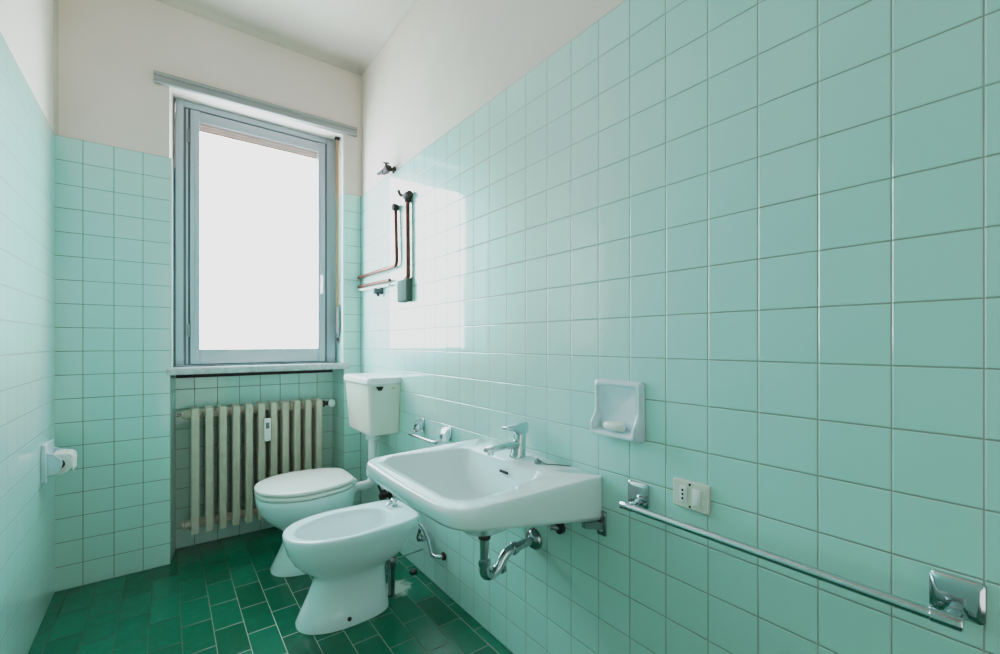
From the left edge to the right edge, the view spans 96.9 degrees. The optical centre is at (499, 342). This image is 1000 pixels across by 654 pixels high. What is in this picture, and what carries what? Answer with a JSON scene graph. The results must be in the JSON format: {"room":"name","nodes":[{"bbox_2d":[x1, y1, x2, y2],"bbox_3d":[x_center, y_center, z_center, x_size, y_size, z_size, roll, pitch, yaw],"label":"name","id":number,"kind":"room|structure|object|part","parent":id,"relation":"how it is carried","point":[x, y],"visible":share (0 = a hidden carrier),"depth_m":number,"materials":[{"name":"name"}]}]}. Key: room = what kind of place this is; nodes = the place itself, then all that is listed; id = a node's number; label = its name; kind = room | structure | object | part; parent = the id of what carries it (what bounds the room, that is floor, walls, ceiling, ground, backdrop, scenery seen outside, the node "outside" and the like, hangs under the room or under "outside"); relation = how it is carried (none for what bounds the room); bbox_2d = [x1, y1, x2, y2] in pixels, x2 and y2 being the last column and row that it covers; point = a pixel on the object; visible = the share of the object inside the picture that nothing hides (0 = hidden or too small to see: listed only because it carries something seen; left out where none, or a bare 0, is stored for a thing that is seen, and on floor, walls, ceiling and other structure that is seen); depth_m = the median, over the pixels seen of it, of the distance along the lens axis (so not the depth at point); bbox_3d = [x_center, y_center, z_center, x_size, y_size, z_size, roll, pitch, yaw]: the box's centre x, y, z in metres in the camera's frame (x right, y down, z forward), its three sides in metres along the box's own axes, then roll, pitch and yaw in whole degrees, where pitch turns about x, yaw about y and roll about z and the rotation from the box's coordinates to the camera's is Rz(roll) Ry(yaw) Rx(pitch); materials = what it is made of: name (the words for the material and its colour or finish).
{"room":"bathroom","nodes":[
{"label":"bathroom","id":0,"kind":"room"},
{"bbox_2d":[0,0,54,653],"bbox_3d":[-0.856,-0.304,0.380,0.120,2.850,3.939,0,0,-37],"label":"wall","id":1,"kind":"structure","parent":0,"point":[27,136],"depth_m":1.59,"materials":[{"name":"green tile"}]},
{"bbox_2d":[41,438,63,484],"bbox_3d":[-1.848,0.488,1.844,0.062,0.159,0.160,0,0,-37],"label":"paper holder","id":2,"kind":"object","parent":1,"relation":"attached to","point":[51,464],"visible":0.81,"depth_m":1.78,"materials":[{"name":"white ceramic"}]},
{"bbox_3d":[-1.867,0.488,1.829,0.015,0.159,0.160,0,0,-37],"label":"plate","id":3,"kind":"part","parent":2,"relation":"part of","materials":[{"name":"white ceramic"}]},
{"bbox_3d":[-1.802,0.492,1.792,0.050,0.095,0.012,0,0,-37],"label":"arm","id":4,"kind":"part","parent":2,"relation":"part of","materials":[{"name":"white ceramic"}]},
{"bbox_2d":[53,449,76,474],"bbox_3d":[-1.837,0.498,1.854,0.085,0.085,0.116,0,0,-37],"label":"toilet roll","id":5,"kind":"object","parent":2,"relation":"on","point":[68,456],"visible":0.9,"depth_m":1.83,"materials":[{"name":"white paper"}]},
{"bbox_2d":[55,0,361,591],"bbox_3d":[-1.531,-0.304,2.527,1.634,2.850,0.301,0,0,-37],"label":"wall","id":6,"kind":"structure","parent":0,"point":[124,505],"depth_m":2.17,"materials":[{"name":"green tile"}]},
{"bbox_2d":[53,0,58,134],"bbox_3d":[-1.992,-1.331,1.986,0.016,0.798,0.016,0,0,-37],"label":"trim","id":7,"kind":"structure","parent":6,"relation":"attached to","point":[55,2],"depth_m":1.99,"materials":[{"name":"paint"}]},
{"bbox_2d":[170,158,172,367],"bbox_3d":[-1.665,-0.402,2.245,0.010,1.060,0.016,0,0,-37],"label":"trim","id":8,"kind":"structure","parent":6,"relation":"attached to","point":[171,159],"depth_m":2.24,"materials":[{"name":"white"}]},
{"bbox_2d":[153,70,356,377],"bbox_3d":[-1.363,-0.581,2.566,1.014,1.550,0.212,0,0,-37],"label":"window","id":9,"kind":"structure","parent":6,"relation":"in","point":[255,199],"depth_m":2.56,"materials":[{"name":"grey paint"}]},
{"bbox_3d":[-1.310,-1.323,2.497,1.014,0.065,0.023,0,0,-37],"label":"curtain rail","id":10,"kind":"part","parent":9,"relation":"part of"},
{"bbox_3d":[-1.399,-0.566,2.592,0.714,1.367,0.048,0,0,-37],"label":"sash","id":11,"kind":"part","parent":9,"relation":"part of","materials":[{"name":"grey paint"}]},
{"bbox_3d":[-1.362,0.147,2.565,0.914,0.035,0.209,0,0,-37],"label":"sill","id":12,"kind":"part","parent":9,"relation":"part of","materials":[{"name":"grey stone"}]},
{"bbox_3d":[-1.395,-0.580,2.602,0.621,1.244,0.006,0,0,-37],"label":"pane","id":13,"kind":"part","parent":9,"relation":"part of","materials":[{"name":"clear glass"}]},
{"bbox_3d":[-1.111,-0.364,2.769,0.016,0.120,0.022,0,0,-37],"label":"handle","id":14,"kind":"part","parent":9,"relation":"part of","materials":[{"name":"white metal"}]},
{"bbox_2d":[177,397,334,534],"bbox_3d":[-1.374,0.675,2.563,0.802,0.658,0.160,0,0,-40],"label":"radiator","id":15,"kind":"object","parent":6,"relation":"attached to","point":[311,410],"visible":0.77,"depth_m":2.47,"materials":[{"name":"beige metal"}]},
{"bbox_3d":[-1.051,0.381,2.766,0.030,0.048,0.048,0,0,4],"label":"valve knob","id":16,"kind":"part","parent":15,"relation":"part of","materials":[{"name":"white plastic"}]},
{"bbox_2d":[155,0,361,75],"bbox_3d":[-1.435,-1.716,2.400,1.404,0.028,0.028,0,0,-37],"label":"trim","id":17,"kind":"structure","parent":6,"relation":"attached to","point":[183,6],"depth_m":2.47,"materials":[{"name":"paint"}]},
{"bbox_2d":[335,136,339,342],"bbox_3d":[-1.026,-0.645,2.796,0.030,1.300,0.026,0,0,-37],"label":"strap","id":18,"kind":"object","parent":6,"relation":"attached to","point":[337,139],"visible":1,"depth_m":2.79,"materials":[{"name":"beige"}]},
{"bbox_2d":[342,135,343,362],"bbox_3d":[-0.979,-0.582,2.764,0.011,1.420,0.016,0,0,-37],"label":"trim","id":19,"kind":"structure","parent":6,"relation":"attached to","point":[342,135],"depth_m":2.76,"materials":[{"name":"white"}]},
{"bbox_2d":[28,527,512,653],"bbox_3d":[-0.310,1.171,0.912,1.634,0.100,4.370,0,0,-37],"label":"floor","id":20,"kind":"structure","parent":0,"point":[220,596],"depth_m":1.80,"materials":[{"name":"green tile"}]},
{"bbox_2d":[254,468,357,576],"bbox_3d":[-0.978,0.906,2.259,0.484,0.428,0.400,0,0,-37],"label":"toilet","id":21,"kind":"object","parent":20,"relation":"on","point":[283,500],"visible":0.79,"depth_m":2.13,"materials":[{"name":"white ceramic"}]},
{"bbox_3d":[-0.993,0.731,2.248,0.443,0.019,0.396,0,0,-37],"label":"seat","id":22,"kind":"part","parent":21,"relation":"part of","materials":[{"name":"white plastic"}]},
{"bbox_3d":[-0.993,0.705,2.248,0.448,0.025,0.400,0,0,-37],"label":"lid","id":23,"kind":"part","parent":21,"relation":"part of","materials":[{"name":"white plastic"}]},
{"bbox_2d":[282,497,422,634],"bbox_3d":[-0.588,0.917,1.897,0.622,0.407,0.334,0,0,-37],"label":"bidet","id":24,"kind":"object","parent":20,"relation":"on","point":[346,551],"visible":1,"depth_m":1.77,"materials":[{"name":"white ceramic"}]},
{"bbox_2d":[385,555,397,596],"bbox_3d":[-0.481,1.032,1.962,0.053,0.172,0.054,0,0,-37],"label":"drain pipe","id":25,"kind":"object","parent":24,"relation":"on","point":[391,564],"depth_m":1.95,"materials":[{"name":"silver metal"}]},
{"bbox_2d":[386,497,397,506],"bbox_3d":[-0.496,0.732,2.023,0.061,0.037,0.038,0,0,-37],"label":"tap","id":26,"kind":"object","parent":24,"relation":"on","point":[393,502],"depth_m":2.02,"materials":[{"name":"silver metal"}]},
{"bbox_3d":[-0.419,0.977,2.043,0.007,0.035,0.186,0,0,32],"label":"pop rod","id":27,"kind":"part","parent":24,"relation":"part of","materials":[{"name":"silver metal"}]},
{"bbox_2d":[409,568,416,574],"bbox_3d":[-0.422,1.111,2.153,0.038,0.018,0.038,0,0,-37],"label":"plug","id":28,"kind":"object","parent":20,"relation":"on","point":[413,571],"visible":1,"depth_m":2.14,"materials":[{"name":"black rubber"}]},
{"bbox_2d":[179,0,406,67],"bbox_3d":[-0.310,-1.780,0.912,1.634,0.100,4.370,0,0,-37],"label":"ceiling","id":29,"kind":"structure","parent":0,"point":[346,31],"depth_m":2.38,"materials":[{"name":"paint"}]},
{"bbox_2d":[361,0,999,653],"bbox_3d":[0.351,-0.304,1.293,0.120,2.850,3.939,0,0,-37],"label":"wall","id":30,"kind":"structure","parent":0,"point":[779,220],"depth_m":1.03,"materials":[{"name":"green tile"}]},
{"bbox_2d":[344,373,400,490],"bbox_3d":[-0.717,0.496,2.455,0.180,0.628,0.408,0,0,-37],"label":"cistern","id":31,"kind":"object","parent":30,"relation":"attached to","point":[373,399],"visible":0.87,"depth_m":2.34,"materials":[{"name":"white plastic"}]},
{"bbox_3d":[-0.719,0.200,2.457,0.180,0.037,0.401,0,0,-37],"label":"lid","id":32,"kind":"part","parent":31,"relation":"part of","materials":[{"name":"white ceramic"}]},
{"bbox_3d":[-0.715,0.352,2.459,0.172,0.273,0.387,0,0,-37],"label":"tank","id":33,"kind":"part","parent":31,"relation":"part of","materials":[{"name":"white plastic"}]},
{"bbox_2d":[358,283,390,290],"bbox_3d":[-0.750,-0.324,2.621,0.017,0.033,0.487,0,0,-37],"label":"pipe","id":34,"kind":"object","parent":30,"relation":"attached to","point":[389,284],"visible":0.94,"depth_m":2.57,"materials":[{"name":"white"}]},
{"bbox_2d":[358,278,390,287],"bbox_3d":[-0.750,-0.347,2.621,0.018,0.030,0.486,0,0,-37],"label":"copper pipe","id":35,"kind":"object","parent":30,"relation":"attached to","point":[389,279],"visible":1,"depth_m":2.58,"materials":[{"name":"white metal"}]},
{"bbox_2d":[372,288,382,296],"bbox_3d":[-0.705,-0.290,2.545,0.053,0.055,0.044,0,0,-37],"label":"shower valve","id":36,"kind":"object","parent":30,"relation":"attached to","point":[378,292],"visible":0.95,"depth_m":2.54,"materials":[{"name":"grey metal"}]},
{"bbox_3d":[-0.716,-0.294,2.536,0.026,0.036,0.036,0,0,-37],"label":"knob","id":37,"kind":"part","parent":36,"relation":"part of","materials":[{"name":"grey metal"}]},
{"bbox_2d":[357,203,398,278],"bbox_3d":[-0.722,-0.571,2.580,0.034,0.342,0.585,0,0,-37],"label":"copper pipe","id":38,"kind":"object","parent":30,"relation":"attached to","point":[395,207],"visible":1,"depth_m":2.36,"materials":[{"name":"gold metal"}]},
{"bbox_2d":[377,485,391,499],"bbox_3d":[-0.636,0.829,2.443,0.064,0.084,0.065,0,0,-37],"label":"supply valve","id":39,"kind":"object","parent":30,"relation":"attached to","point":[383,494],"visible":0.94,"depth_m":2.43,"materials":[{"name":"black metal"}]},
{"bbox_3d":[-0.636,0.829,2.425,0.036,0.041,0.037,0,0,-37],"label":"valve handle","id":40,"kind":"part","parent":39,"relation":"part of","materials":[{"name":"black metal"}]},
{"bbox_2d":[377,162,395,174],"bbox_3d":[-0.633,-0.947,2.446,0.067,0.057,0.147,0,0,-37],"label":"valve","id":41,"kind":"object","parent":30,"relation":"attached to","point":[387,168],"visible":1,"depth_m":2.40,"materials":[{"name":"silver metal"}]},
{"bbox_2d":[359,0,417,75],"bbox_3d":[0.294,-1.716,1.253,0.028,0.028,3.944,0,0,-37],"label":"trim","id":42,"kind":"structure","parent":30,"relation":"attached to","point":[409,4],"depth_m":2.47,"materials":[{"name":"paint"}]},
{"bbox_2d":[397,278,411,302],"bbox_3d":[-0.493,-0.266,2.282,0.031,0.115,0.120,0,0,-37],"label":"junction box","id":43,"kind":"object","parent":30,"relation":"attached to","point":[404,287],"visible":1,"depth_m":2.24,"materials":[{"name":"grey plastic"}]},
{"bbox_2d":[397,190,412,278],"bbox_3d":[-0.484,-0.551,2.261,0.048,0.473,0.100,0,0,-37],"label":"copper pipe","id":44,"kind":"object","parent":30,"relation":"attached to","point":[407,195],"visible":0.98,"depth_m":2.24,"materials":[{"name":"gold metal"}]},
{"bbox_2d":[397,190,412,201],"bbox_3d":[-0.484,-0.750,2.261,0.048,0.075,0.100,0,0,-37],"label":"tap","id":45,"kind":"object","parent":44,"relation":"on","point":[407,196],"depth_m":2.24,"materials":[{"name":"silver metal"}]},
{"bbox_2d":[408,418,451,443],"bbox_3d":[-0.329,0.406,2.030,0.074,0.075,0.299,0,0,-37],"label":"towel holder","id":46,"kind":"object","parent":30,"relation":"attached to","point":[446,433],"visible":1,"depth_m":1.96,"materials":[{"name":"silver metal"}]},
{"bbox_2d":[416,522,445,560],"bbox_3d":[-0.322,0.913,2.030,0.200,0.125,0.041,0,0,43],"label":"pipe","id":47,"kind":"object","parent":30,"relation":"attached to","point":[420,537],"visible":1,"depth_m":2.04,"materials":[{"name":"silver metal"}]},
{"bbox_3d":[-0.362,0.918,2.074,0.038,0.032,0.032,0,0,43],"label":"valve knob","id":48,"kind":"part","parent":47,"relation":"part of","materials":[{"name":"silver metal"}]},
{"bbox_2d":[367,438,606,536],"bbox_3d":[-0.090,0.484,1.362,0.497,0.204,0.646,0,0,-37],"label":"washbasin","id":49,"kind":"object","parent":30,"relation":"attached to","point":[458,486],"visible":1,"depth_m":1.25,"materials":[{"name":"white ceramic"}]},
{"bbox_2d":[484,421,527,458],"bbox_3d":[0.020,0.324,1.455,0.165,0.116,0.051,0,0,-37],"label":"tap","id":50,"kind":"object","parent":49,"relation":"on","point":[519,429],"visible":1,"depth_m":1.46,"materials":[{"name":"silver metal"}]},
{"bbox_3d":[0.009,0.344,1.446,0.137,0.040,0.038,0,0,-37],"label":"spout","id":51,"kind":"part","parent":50,"relation":"part of","materials":[{"name":"silver metal"}]},
{"bbox_3d":[0.050,0.289,1.477,0.091,0.046,0.041,0,0,-37],"label":"lever","id":52,"kind":"part","parent":50,"relation":"part of","materials":[{"name":"silver metal"}]},
{"bbox_2d":[534,458,570,465],"bbox_3d":[0.163,0.374,1.383,0.116,0.016,0.024,0,0,19],"label":"plug","id":53,"kind":"object","parent":49,"relation":"on","point":[537,461],"visible":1,"depth_m":1.39,"materials":[{"name":"silver metal"}]},
{"bbox_3d":[0.167,0.375,1.379,0.105,0.015,0.006,0,0,20],"label":"chain","id":54,"kind":"part","parent":53,"relation":"part of","materials":[{"name":"silver metal"}]},
{"bbox_2d":[478,528,541,580],"bbox_3d":[0.024,0.665,1.429,0.234,0.155,0.072,0,0,-37],"label":"trap","id":55,"kind":"object","parent":30,"relation":"attached to","point":[533,539],"visible":0.94,"depth_m":1.40,"materials":[{"name":"silver metal"}]},
{"bbox_2d":[548,523,564,533],"bbox_3d":[0.174,0.583,1.385,0.046,0.039,0.040,0,0,-37],"label":"pipe","id":56,"kind":"object","parent":30,"relation":"attached to","point":[559,528],"visible":0.82,"depth_m":1.38,"materials":[{"name":"silver metal"}]},
{"bbox_2d":[590,378,644,442],"bbox_3d":[0.315,0.183,1.209,0.036,0.160,0.164,0,0,-37],"label":"soap dish","id":57,"kind":"object","parent":30,"relation":"attached to","point":[621,401],"visible":0.97,"depth_m":1.21,"materials":[{"name":"white ceramic"}]},
{"bbox_2d":[603,421,625,431],"bbox_3d":[0.312,0.229,1.208,0.029,0.022,0.072,0,0,-37],"label":"soap bar","id":58,"kind":"object","parent":57,"relation":"in","point":[608,425],"visible":1,"depth_m":1.19,"materials":[{"name":"white"}]},
{"bbox_2d":[673,477,709,514],"bbox_3d":[0.450,0.363,1.049,0.014,0.067,0.090,0,0,-37],"label":"switch plate","id":59,"kind":"object","parent":30,"relation":"attached to","point":[688,494],"visible":1,"depth_m":1.04,"materials":[{"name":"white plastic"}]},
{"bbox_2d":[679,485,686,502],"bbox_3d":[0.438,0.362,1.061,0.004,0.040,0.018,0,0,-37],"label":"socket","id":60,"kind":"object","parent":59,"relation":"attached to","point":[682,488],"depth_m":1.06,"materials":[{"name":"white plastic"}]},
{"bbox_2d":[619,480,985,631],"bbox_3d":[0.521,0.401,0.917,0.060,0.064,0.651,0,0,-37],"label":"towel bar","id":61,"kind":"object","parent":30,"relation":"attached to","point":[953,599],"visible":1,"depth_m":0.72,"materials":[{"name":"silver metal"}]},
{"bbox_3d":[0.345,0.422,1.153,0.038,0.014,0.018,0,0,-37],"label":"mount arm","id":62,"kind":"part","parent":61,"relation":"part of","materials":[{"name":"silver metal"}]},
{"bbox_3d":[0.700,0.422,0.684,0.038,0.014,0.018,0,0,-37],"label":"mount arm","id":63,"kind":"part","parent":61,"relation":"part of","materials":[{"name":"silver metal"}]}
]}

